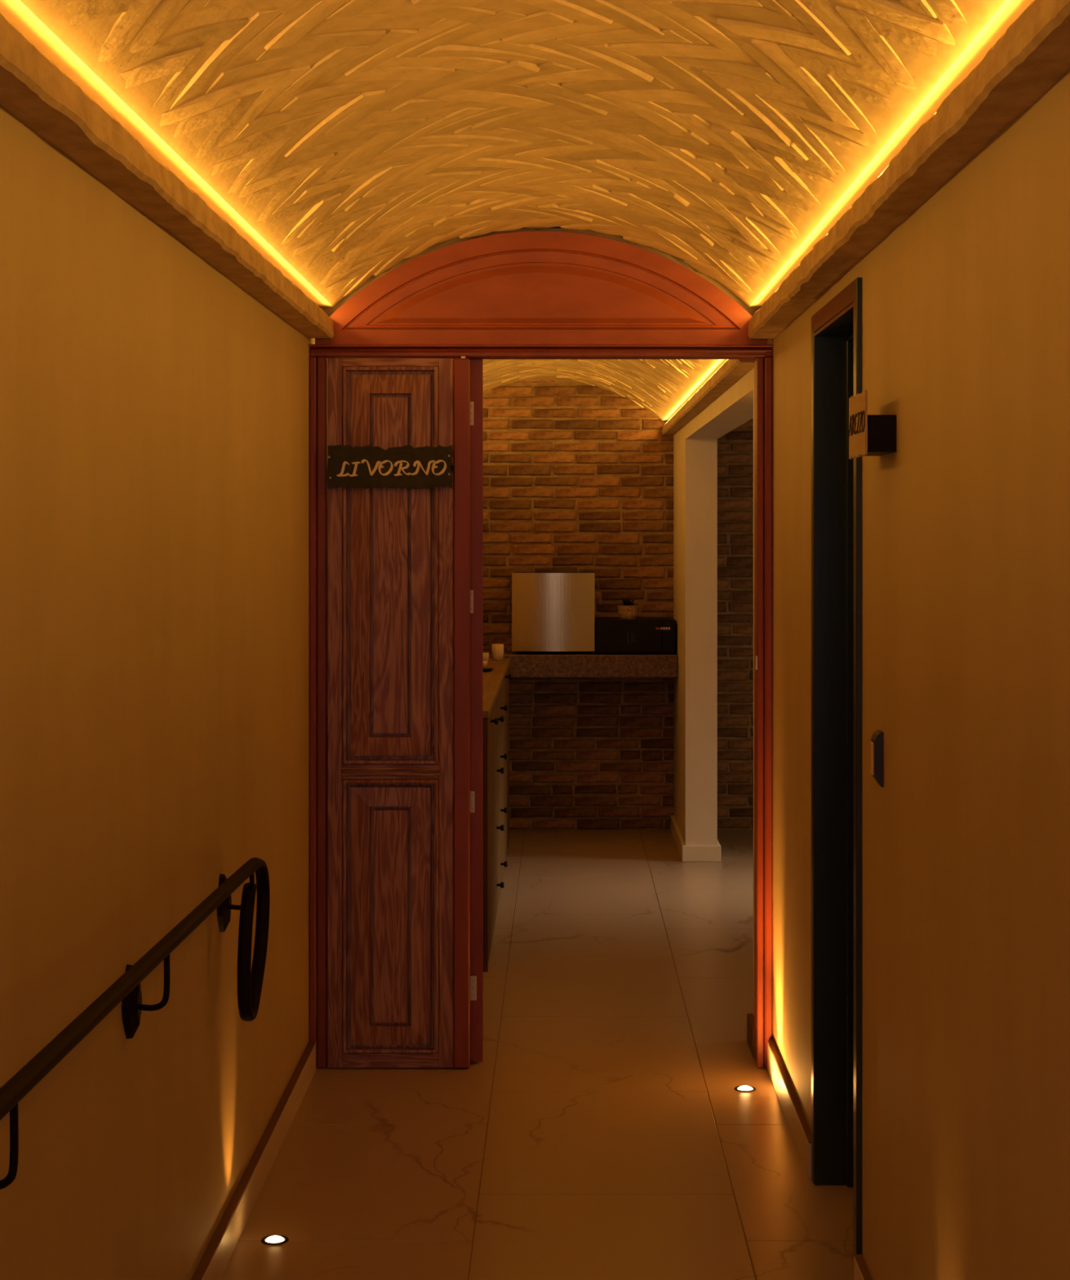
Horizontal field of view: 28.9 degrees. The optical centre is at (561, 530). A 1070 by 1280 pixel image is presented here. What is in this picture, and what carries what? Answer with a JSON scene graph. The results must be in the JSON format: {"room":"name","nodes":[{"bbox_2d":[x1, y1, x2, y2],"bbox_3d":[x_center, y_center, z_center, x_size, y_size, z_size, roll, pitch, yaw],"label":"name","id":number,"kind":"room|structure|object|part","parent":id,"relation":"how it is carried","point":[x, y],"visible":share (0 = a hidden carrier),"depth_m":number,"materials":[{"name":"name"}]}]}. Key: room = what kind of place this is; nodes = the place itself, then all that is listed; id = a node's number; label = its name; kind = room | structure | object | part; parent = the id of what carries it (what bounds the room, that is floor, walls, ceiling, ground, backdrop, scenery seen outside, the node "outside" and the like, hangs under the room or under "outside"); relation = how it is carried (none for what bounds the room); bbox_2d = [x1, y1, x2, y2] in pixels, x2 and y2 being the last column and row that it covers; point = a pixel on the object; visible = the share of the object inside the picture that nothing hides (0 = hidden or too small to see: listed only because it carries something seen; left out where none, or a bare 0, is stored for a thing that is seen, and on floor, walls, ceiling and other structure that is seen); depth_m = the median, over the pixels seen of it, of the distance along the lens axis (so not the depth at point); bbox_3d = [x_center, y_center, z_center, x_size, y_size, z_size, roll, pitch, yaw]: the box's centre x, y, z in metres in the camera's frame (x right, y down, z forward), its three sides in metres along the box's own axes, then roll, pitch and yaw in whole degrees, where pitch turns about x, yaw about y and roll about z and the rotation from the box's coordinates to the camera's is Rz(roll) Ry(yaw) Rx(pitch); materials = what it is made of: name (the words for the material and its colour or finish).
{"room":"hallway","nodes":[
{"label":"hallway","id":0,"kind":"room"},
{"bbox_2d":[0,105,315,1279],"bbox_3d":[-0.792,0.250,4.180,0.120,2.620,13.360,0,0,0],"label":"wall","id":1,"kind":"structure","parent":0,"point":[154,412],"depth_m":3.55,"materials":[{"name":"paint"}]},
{"bbox_2d":[0,857,270,1189],"bbox_3d":[-0.686,0.827,1.773,0.093,0.428,5.547,0,0,0],"label":"handrail","id":2,"kind":"object","parent":1,"relation":"attached to","point":[126,989],"visible":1,"depth_m":3.46,"materials":[{"name":"black metal"}]},
{"bbox_3d":[-0.688,0.739,2.501,0.068,0.114,0.012,0,0,14],"label":"support arm","id":3,"kind":"part","parent":2,"relation":"part of","materials":[{"name":"black metal"}]},
{"bbox_3d":[-0.688,0.753,3.467,0.068,0.102,0.012,0,0,14],"label":"support arm","id":4,"kind":"part","parent":2,"relation":"part of","materials":[{"name":"black metal"}]},
{"bbox_3d":[-0.688,0.766,4.417,0.068,0.087,0.012,0,0,14],"label":"support arm","id":5,"kind":"part","parent":2,"relation":"part of","materials":[{"name":"black metal"}]},
{"bbox_2d":[0,13,333,338],"bbox_3d":[-0.709,-0.583,1.772,0.107,0.061,8.445,0,0,0],"label":"ledge","id":6,"kind":"object","parent":1,"relation":"attached to","point":[33,90],"visible":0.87,"depth_m":3.25,"materials":[{"name":"paint"}]},
{"bbox_2d":[191,1041,315,1279],"bbox_3d":[-0.721,1.518,1.742,0.022,0.084,8.485,0,0,0],"label":"baseboard","id":7,"kind":"structure","parent":1,"relation":"attached to","point":[214,1262],"depth_m":4.82,"materials":[{"name":"beige"}]},
{"bbox_2d":[328,355,470,1068],"bbox_3d":[-0.472,0.527,6.008,0.411,2.059,0.045,0,0,0],"label":"door","id":8,"kind":"structure","parent":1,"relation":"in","point":[399,558],"depth_m":6.00,"materials":[{"name":"red wood"}]},
{"bbox_3d":[-0.496,0.699,6.014,0.279,0.042,0.034,0,0,0],"label":"rail","id":9,"kind":"part","parent":8,"relation":"part of","materials":[{"name":"red wood"}]},
{"bbox_3d":[-0.496,1.535,6.014,0.279,0.042,0.034,0,0,0],"label":"rail","id":10,"kind":"part","parent":8,"relation":"part of","materials":[{"name":"red wood"}]},
{"bbox_2d":[327,444,453,488],"bbox_3d":[-0.494,-0.183,5.981,0.366,0.127,0.022,0,0,0],"label":"sign","id":11,"kind":"object","parent":8,"relation":"attached to","point":[407,466],"visible":1,"depth_m":5.97,"materials":[{"name":"black wood"}]},
{"bbox_3d":[-0.496,-0.486,6.014,0.279,0.023,0.034,0,0,0],"label":"rail","id":12,"kind":"part","parent":8,"relation":"part of","materials":[{"name":"red wood"}]},
{"bbox_3d":[-0.496,1.117,6.008,0.277,0.792,0.036,0,0,0],"label":"panel","id":13,"kind":"part","parent":8,"relation":"part of","materials":[{"name":"red wood"}]},
{"bbox_3d":[-0.496,0.102,6.008,0.277,1.150,0.036,0,0,0],"label":"panel","id":14,"kind":"part","parent":8,"relation":"part of","materials":[{"name":"red wood"}]},
{"bbox_2d":[0,0,1034,306],"bbox_3d":[-0.060,-0.816,1.777,1.384,0.336,8.553,0,0,0],"label":"ceiling","id":15,"kind":"structure","parent":0,"point":[344,141],"depth_m":3.84,"materials":[{"name":"paint"}]},
{"bbox_2d":[220,829,853,1279],"bbox_3d":[1.259,1.590,4.534,4.282,0.060,14.269,0,0,0],"label":"floor","id":16,"kind":"structure","parent":0,"point":[602,1130],"depth_m":5.45,"materials":[{"name":"brown tile"}]},
{"bbox_2d":[261,1235,288,1244],"bbox_3d":[-0.631,1.558,4.553,0.061,0.012,0.061,0,0,0],"label":"floor light","id":17,"kind":"object","parent":16,"relation":"on","point":[270,1239],"visible":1,"depth_m":4.54,"materials":[{"name":"black metal"}]},
{"bbox_2d":[483,657,511,972],"bbox_3d":[-0.480,1.099,8.830,0.496,0.922,3.020,0,0,0],"label":"base cabinet","id":18,"kind":"object","parent":16,"relation":"on","point":[496,681],"visible":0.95,"depth_m":8.12,"materials":[{"name":"brown wood"}]},
{"bbox_3d":[-0.495,1.113,7.326,0.466,0.893,0.012,0,0,0],"label":"panel","id":19,"kind":"part","parent":18,"relation":"part of","materials":[{"name":"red wood"}]},
{"bbox_3d":[-0.271,0.760,7.638,0.018,0.180,0.590,0,0,0],"label":"drawer","id":20,"kind":"part","parent":18,"relation":"part of","materials":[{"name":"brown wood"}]},
{"bbox_3d":[-0.271,0.968,7.638,0.018,0.225,0.590,0,0,0],"label":"drawer","id":21,"kind":"part","parent":18,"relation":"part of","materials":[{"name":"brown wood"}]},
{"bbox_3d":[-0.271,1.198,7.638,0.018,0.225,0.590,0,0,0],"label":"drawer","id":22,"kind":"part","parent":18,"relation":"part of","materials":[{"name":"brown wood"}]},
{"bbox_3d":[-0.271,1.427,7.638,0.018,0.225,0.590,0,0,0],"label":"drawer","id":23,"kind":"part","parent":18,"relation":"part of","materials":[{"name":"brown wood"}]},
{"bbox_3d":[-0.247,0.700,7.600,0.030,0.026,0.026,0,0,0],"label":"knob","id":24,"kind":"part","parent":18,"relation":"part of","materials":[{"name":"black metal"}]},
{"bbox_3d":[-0.271,0.760,8.234,0.018,0.180,0.590,0,0,0],"label":"drawer","id":25,"kind":"part","parent":18,"relation":"part of","materials":[{"name":"brown wood"}]},
{"bbox_3d":[-0.271,0.968,8.234,0.018,0.225,0.590,0,0,0],"label":"drawer","id":26,"kind":"part","parent":18,"relation":"part of","materials":[{"name":"brown wood"}]},
{"bbox_3d":[-0.271,1.198,8.234,0.018,0.225,0.590,0,0,0],"label":"drawer","id":27,"kind":"part","parent":18,"relation":"part of","materials":[{"name":"brown wood"}]},
{"bbox_3d":[-0.271,1.427,8.234,0.018,0.225,0.590,0,0,0],"label":"drawer","id":28,"kind":"part","parent":18,"relation":"part of","materials":[{"name":"brown wood"}]},
{"bbox_2d":[483,657,510,718],"bbox_3d":[-0.493,0.651,8.830,0.470,0.026,3.020,0,0,0],"label":"countertop","id":29,"kind":"structure","parent":18,"relation":"on","point":[493,680],"depth_m":8.76,"materials":[{"name":"brown wood"}]},
{"bbox_2d":[483,660,487,666],"bbox_3d":[-0.374,0.625,9.720,0.052,0.024,0.052,0,0,0],"label":"cup","id":30,"kind":"object","parent":29,"relation":"on","point":[485,663],"visible":0.38,"depth_m":9.70,"materials":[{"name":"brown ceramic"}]},
{"bbox_2d":[483,652,488,662],"bbox_3d":[-0.374,0.615,10.020,0.044,0.045,0.044,0,0,0],"label":"cup","id":31,"kind":"object","parent":29,"relation":"on","point":[486,655],"visible":0.45,"depth_m":10.00,"materials":[{"name":"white ceramic"}]},
{"bbox_2d":[483,667,493,671],"bbox_3d":[-0.375,0.632,9.380,0.136,0.011,0.136,0,0,0],"label":"dish","id":32,"kind":"object","parent":29,"relation":"on","point":[485,669],"visible":0.4,"depth_m":9.35,"materials":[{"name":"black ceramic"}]},
{"bbox_2d":[492,644,503,660],"bbox_3d":[-0.314,0.599,10.180,0.058,0.078,0.058,0,0,0],"label":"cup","id":33,"kind":"object","parent":29,"relation":"on","point":[497,649],"visible":1,"depth_m":10.16,"materials":[{"name":"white ceramic"}]},
{"bbox_3d":[-0.271,0.760,8.830,0.018,0.180,0.590,0,0,0],"label":"drawer","id":34,"kind":"part","parent":18,"relation":"part of","materials":[{"name":"brown wood"}]},
{"bbox_3d":[-0.271,0.968,8.830,0.018,0.225,0.590,0,0,0],"label":"drawer","id":35,"kind":"part","parent":18,"relation":"part of","materials":[{"name":"brown wood"}]},
{"bbox_3d":[-0.271,1.198,8.830,0.018,0.225,0.590,0,0,0],"label":"drawer","id":36,"kind":"part","parent":18,"relation":"part of","materials":[{"name":"brown wood"}]},
{"bbox_3d":[-0.271,1.427,8.830,0.018,0.225,0.590,0,0,0],"label":"drawer","id":37,"kind":"part","parent":18,"relation":"part of","materials":[{"name":"brown wood"}]},
{"bbox_3d":[-0.247,0.968,8.340,0.030,0.026,0.026,0,0,0],"label":"knob","id":38,"kind":"part","parent":18,"relation":"part of","materials":[{"name":"black metal"}]},
{"bbox_3d":[-0.247,1.198,8.340,0.030,0.026,0.026,0,0,0],"label":"knob","id":39,"kind":"part","parent":18,"relation":"part of","materials":[{"name":"black metal"}]},
{"bbox_3d":[-0.247,1.427,8.340,0.030,0.026,0.026,0,0,0],"label":"knob","id":40,"kind":"part","parent":18,"relation":"part of","materials":[{"name":"black metal"}]},
{"bbox_3d":[-0.247,0.760,8.340,0.030,0.026,0.026,0,0,0],"label":"knob","id":41,"kind":"part","parent":18,"relation":"part of","materials":[{"name":"black metal"}]},
{"bbox_3d":[-0.271,0.760,9.426,0.018,0.180,0.590,0,0,0],"label":"drawer","id":42,"kind":"part","parent":18,"relation":"part of","materials":[{"name":"brown wood"}]},
{"bbox_3d":[-0.271,0.968,9.426,0.018,0.225,0.590,0,0,0],"label":"drawer","id":43,"kind":"part","parent":18,"relation":"part of","materials":[{"name":"brown wood"}]},
{"bbox_3d":[-0.271,1.198,9.426,0.018,0.225,0.590,0,0,0],"label":"drawer","id":44,"kind":"part","parent":18,"relation":"part of","materials":[{"name":"brown wood"}]},
{"bbox_3d":[-0.271,1.427,9.426,0.018,0.225,0.590,0,0,0],"label":"drawer","id":45,"kind":"part","parent":18,"relation":"part of","materials":[{"name":"brown wood"}]},
{"bbox_3d":[-0.247,0.760,8.860,0.030,0.026,0.026,0,0,0],"label":"knob","id":46,"kind":"part","parent":18,"relation":"part of","materials":[{"name":"black metal"}]},
{"bbox_3d":[-0.247,0.968,8.860,0.030,0.026,0.026,0,0,0],"label":"knob","id":47,"kind":"part","parent":18,"relation":"part of","materials":[{"name":"black metal"}]},
{"bbox_3d":[-0.247,1.198,8.860,0.030,0.026,0.026,0,0,0],"label":"knob","id":48,"kind":"part","parent":18,"relation":"part of","materials":[{"name":"black metal"}]},
{"bbox_3d":[-0.247,1.427,8.860,0.030,0.026,0.026,0,0,0],"label":"knob","id":49,"kind":"part","parent":18,"relation":"part of","materials":[{"name":"black metal"}]},
{"bbox_3d":[-0.271,0.760,10.022,0.018,0.180,0.590,0,0,0],"label":"drawer","id":50,"kind":"part","parent":18,"relation":"part of","materials":[{"name":"brown wood"}]},
{"bbox_3d":[-0.271,0.968,10.022,0.018,0.225,0.590,0,0,0],"label":"drawer","id":51,"kind":"part","parent":18,"relation":"part of","materials":[{"name":"brown wood"}]},
{"bbox_3d":[-0.271,1.198,10.022,0.018,0.225,0.590,0,0,0],"label":"drawer","id":52,"kind":"part","parent":18,"relation":"part of","materials":[{"name":"brown wood"}]},
{"bbox_3d":[-0.271,1.427,10.022,0.018,0.225,0.590,0,0,0],"label":"drawer","id":53,"kind":"part","parent":18,"relation":"part of","materials":[{"name":"brown wood"}]},
{"bbox_3d":[-0.247,0.675,9.550,0.030,0.026,0.026,0,0,0],"label":"knob","id":54,"kind":"part","parent":18,"relation":"part of","materials":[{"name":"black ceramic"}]},
{"bbox_2d":[734,1085,755,1092],"bbox_3d":[0.512,1.558,5.785,0.061,0.012,0.061,0,0,0],"label":"floor light","id":55,"kind":"object","parent":16,"relation":"on","point":[740,1088],"visible":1,"depth_m":5.77,"materials":[{"name":"black metal"}]},
{"bbox_2d":[318,228,760,420],"bbox_3d":[-0.074,-0.729,8.460,1.355,0.316,4.740,0,0,0],"label":"ceiling","id":56,"kind":"structure","parent":0,"point":[662,387],"depth_m":9.29,"materials":[{"name":"paint"}]},
{"bbox_2d":[483,379,753,829],"bbox_3d":[1.334,0.250,10.877,4.372,2.620,0.165,0,0,0],"label":"wall","id":57,"kind":"structure","parent":0,"point":[578,477],"depth_m":10.80,"materials":[{"name":"brick"}]},
{"bbox_2d":[483,650,678,677],"bbox_3d":[-0.073,0.682,10.588,1.310,0.113,0.437,0,0,0],"label":"countertop","id":58,"kind":"structure","parent":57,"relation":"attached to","point":[527,664],"depth_m":10.37,"materials":[{"name":"brown stone"}]},
{"bbox_2d":[511,572,595,653],"bbox_3d":[-0.043,0.420,10.600,0.417,0.411,0.360,0,0,0],"label":"mini fridge","id":59,"kind":"object","parent":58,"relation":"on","point":[552,611],"visible":1,"depth_m":10.43,"materials":[{"name":"silver metal"}]},
{"bbox_2d":[595,617,675,653],"bbox_3d":[0.372,0.536,10.589,0.402,0.171,0.342,0,0,0],"label":"microwave","id":60,"kind":"object","parent":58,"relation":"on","point":[613,635],"visible":0.98,"depth_m":10.42,"materials":[{"name":"black metal"}]},
{"bbox_2d":[616,596,639,619],"bbox_3d":[0.333,0.390,10.500,0.122,0.121,0.115,0,0,0],"label":"potted plant","id":61,"kind":"object","parent":60,"relation":"on","point":[628,611],"visible":1,"depth_m":10.46,"materials":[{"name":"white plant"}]},
{"bbox_3d":[0.334,0.415,10.500,0.114,0.070,0.114,0,0,0],"label":"pot","id":62,"kind":"part","parent":61,"relation":"part of","materials":[{"name":"beige ceramic"}]},
{"bbox_3d":[0.339,0.537,10.426,0.328,0.153,0.012,0,0,0],"label":"door","id":63,"kind":"part","parent":60,"relation":"part of","materials":[{"name":"black glass"}]},
{"bbox_3d":[0.538,0.537,10.427,0.062,0.153,0.010,0,0,0],"label":"control panel","id":64,"kind":"part","parent":60,"relation":"part of","materials":[{"name":"black plastic"}]},
{"bbox_2d":[673,70,1069,1279],"bbox_3d":[0.658,0.250,4.155,0.150,2.620,13.310,0,0,0],"label":"wall","id":65,"kind":"structure","parent":0,"point":[966,301],"depth_m":3.28,"materials":[{"name":"paint"}]},
{"bbox_2d":[469,359,483,1061],"bbox_3d":[-0.360,0.526,6.253,0.040,2.052,0.476,0,0,-29],"label":"door","id":66,"kind":"structure","parent":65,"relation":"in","point":[476,365],"depth_m":6.05,"materials":[{"name":"red paint"}]},
{"bbox_3d":[-0.263,0.208,6.051,0.011,0.068,0.004,0,0,0],"label":"hinge plate","id":67,"kind":"part","parent":66,"relation":"part of","materials":[{"name":"silver metal"}]},
{"bbox_3d":[-0.263,-0.341,6.051,0.012,0.069,0.004,0,0,0],"label":"hinge plate","id":68,"kind":"part","parent":66,"relation":"part of","materials":[{"name":"silver metal"}]},
{"bbox_3d":[-0.262,0.793,6.051,0.014,0.062,0.004,0,0,0],"label":"hinge plate","id":69,"kind":"part","parent":66,"relation":"part of","materials":[{"name":"silver metal"}]},
{"bbox_3d":[-0.259,1.337,6.051,0.020,0.071,0.004,0,0,0],"label":"hinge plate","id":70,"kind":"part","parent":66,"relation":"part of","materials":[{"name":"silver metal"}]},
{"bbox_2d":[308,231,773,1068],"bbox_3d":[-0.060,0.347,6.042,1.342,2.426,0.116,0,0,0],"label":"door frame","id":71,"kind":"structure","parent":65,"relation":"attached to","point":[534,295],"depth_m":6.00,"materials":[{"name":"red paint"}]},
{"bbox_3d":[-0.060,-0.534,6.017,1.342,0.008,0.066,0,0,0],"label":"header moulding","id":72,"kind":"part","parent":71,"relation":"part of","materials":[{"name":"red paint"}]},
{"bbox_3d":[-0.060,-0.697,6.005,1.135,0.225,0.009,0,0,0],"label":"arch panel","id":73,"kind":"part","parent":71,"relation":"part of","materials":[{"name":"red wood"}]},
{"bbox_3d":[0.564,0.383,6.005,0.006,0.039,0.010,0,0,0],"label":"strike plate","id":74,"kind":"part","parent":71,"relation":"part of","materials":[{"name":"silver metal"}]},
{"bbox_2d":[671,815,720,862],"bbox_3d":[0.658,1.522,10.280,0.182,0.075,1.057,0,0,0],"label":"baseboard","id":75,"kind":"structure","parent":65,"relation":"attached to","point":[688,853],"depth_m":9.75,"materials":[{"name":"beige paint"}]},
{"bbox_2d":[662,359,755,435],"bbox_3d":[0.567,-0.519,8.465,0.092,0.049,4.690,0,0,0],"label":"ledge","id":76,"kind":"object","parent":65,"relation":"attached to","point":[732,370],"visible":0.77,"depth_m":7.54,"materials":[{"name":"paint"}]},
{"bbox_2d":[670,359,728,418],"bbox_3d":[0.537,-0.548,8.450,0.007,0.002,4.600,0,0,0],"label":"led strip","id":77,"kind":"object","parent":76,"relation":"attached to","point":[727,359],"visible":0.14,"depth_m":7.96,"materials":[{"name":"beige plastic"}]},
{"bbox_2d":[746,1013,754,1057],"bbox_3d":[0.658,1.518,6.224,0.186,0.085,0.208,0,0,0],"label":"baseboard","id":78,"kind":"structure","parent":65,"relation":"attached to","point":[750,1018],"depth_m":6.22,"materials":[{"name":"brown"}]},
{"bbox_2d":[767,1040,811,1177],"bbox_3d":[0.603,1.516,5.487,0.018,0.088,0.997,0,0,0],"label":"baseboard","id":79,"kind":"structure","parent":65,"relation":"attached to","point":[799,1127],"depth_m":5.40,"materials":[{"name":"beige wood"}]},
{"bbox_2d":[811,277,862,1256],"bbox_3d":[0.666,0.522,4.603,0.132,2.075,0.765,0,0,0],"label":"door frame","id":80,"kind":"structure","parent":65,"relation":"attached to","point":[837,326],"depth_m":4.94,"materials":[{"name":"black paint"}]},
{"bbox_3d":[0.607,0.522,4.963,0.013,2.074,0.045,0,0,0],"label":"casing","id":81,"kind":"part","parent":80,"relation":"part of","materials":[{"name":"black paint"}]},
{"bbox_3d":[0.607,-0.492,4.603,0.013,0.045,0.675,0,0,0],"label":"casing","id":82,"kind":"part","parent":80,"relation":"part of","materials":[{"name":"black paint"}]},
{"bbox_3d":[0.607,0.522,4.242,0.013,2.074,0.045,0,0,0],"label":"casing","id":83,"kind":"part","parent":80,"relation":"part of","materials":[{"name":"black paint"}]},
{"bbox_2d":[853,1254,872,1279],"bbox_3d":[0.603,1.516,0.858,0.018,0.088,6.715,0,0,0],"label":"baseboard","id":84,"kind":"structure","parent":65,"relation":"attached to","point":[861,1272],"depth_m":4.15,"materials":[{"name":"beige"}]},
{"bbox_2d":[848,390,897,459],"bbox_3d":[0.582,-0.197,3.883,0.061,0.121,0.218,0,0,0],"label":"sign","id":85,"kind":"object","parent":65,"relation":"attached to","point":[869,435],"visible":1,"depth_m":3.79,"materials":[{"name":"brown"}]},
{"bbox_2d":[871,729,884,786],"bbox_3d":[0.602,0.436,3.962,0.020,0.104,0.047,0,0,0],"label":"wall switch","id":86,"kind":"object","parent":65,"relation":"attached to","point":[877,738],"visible":1,"depth_m":3.94,"materials":[{"name":"black plastic"}]},
{"bbox_2d":[748,0,1069,338],"bbox_3d":[0.589,-0.582,1.772,0.107,0.062,8.445,0,0,0],"label":"ledge","id":87,"kind":"object","parent":65,"relation":"attached to","point":[1033,55],"visible":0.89,"depth_m":3.05,"materials":[{"name":"paint"}]}
]}

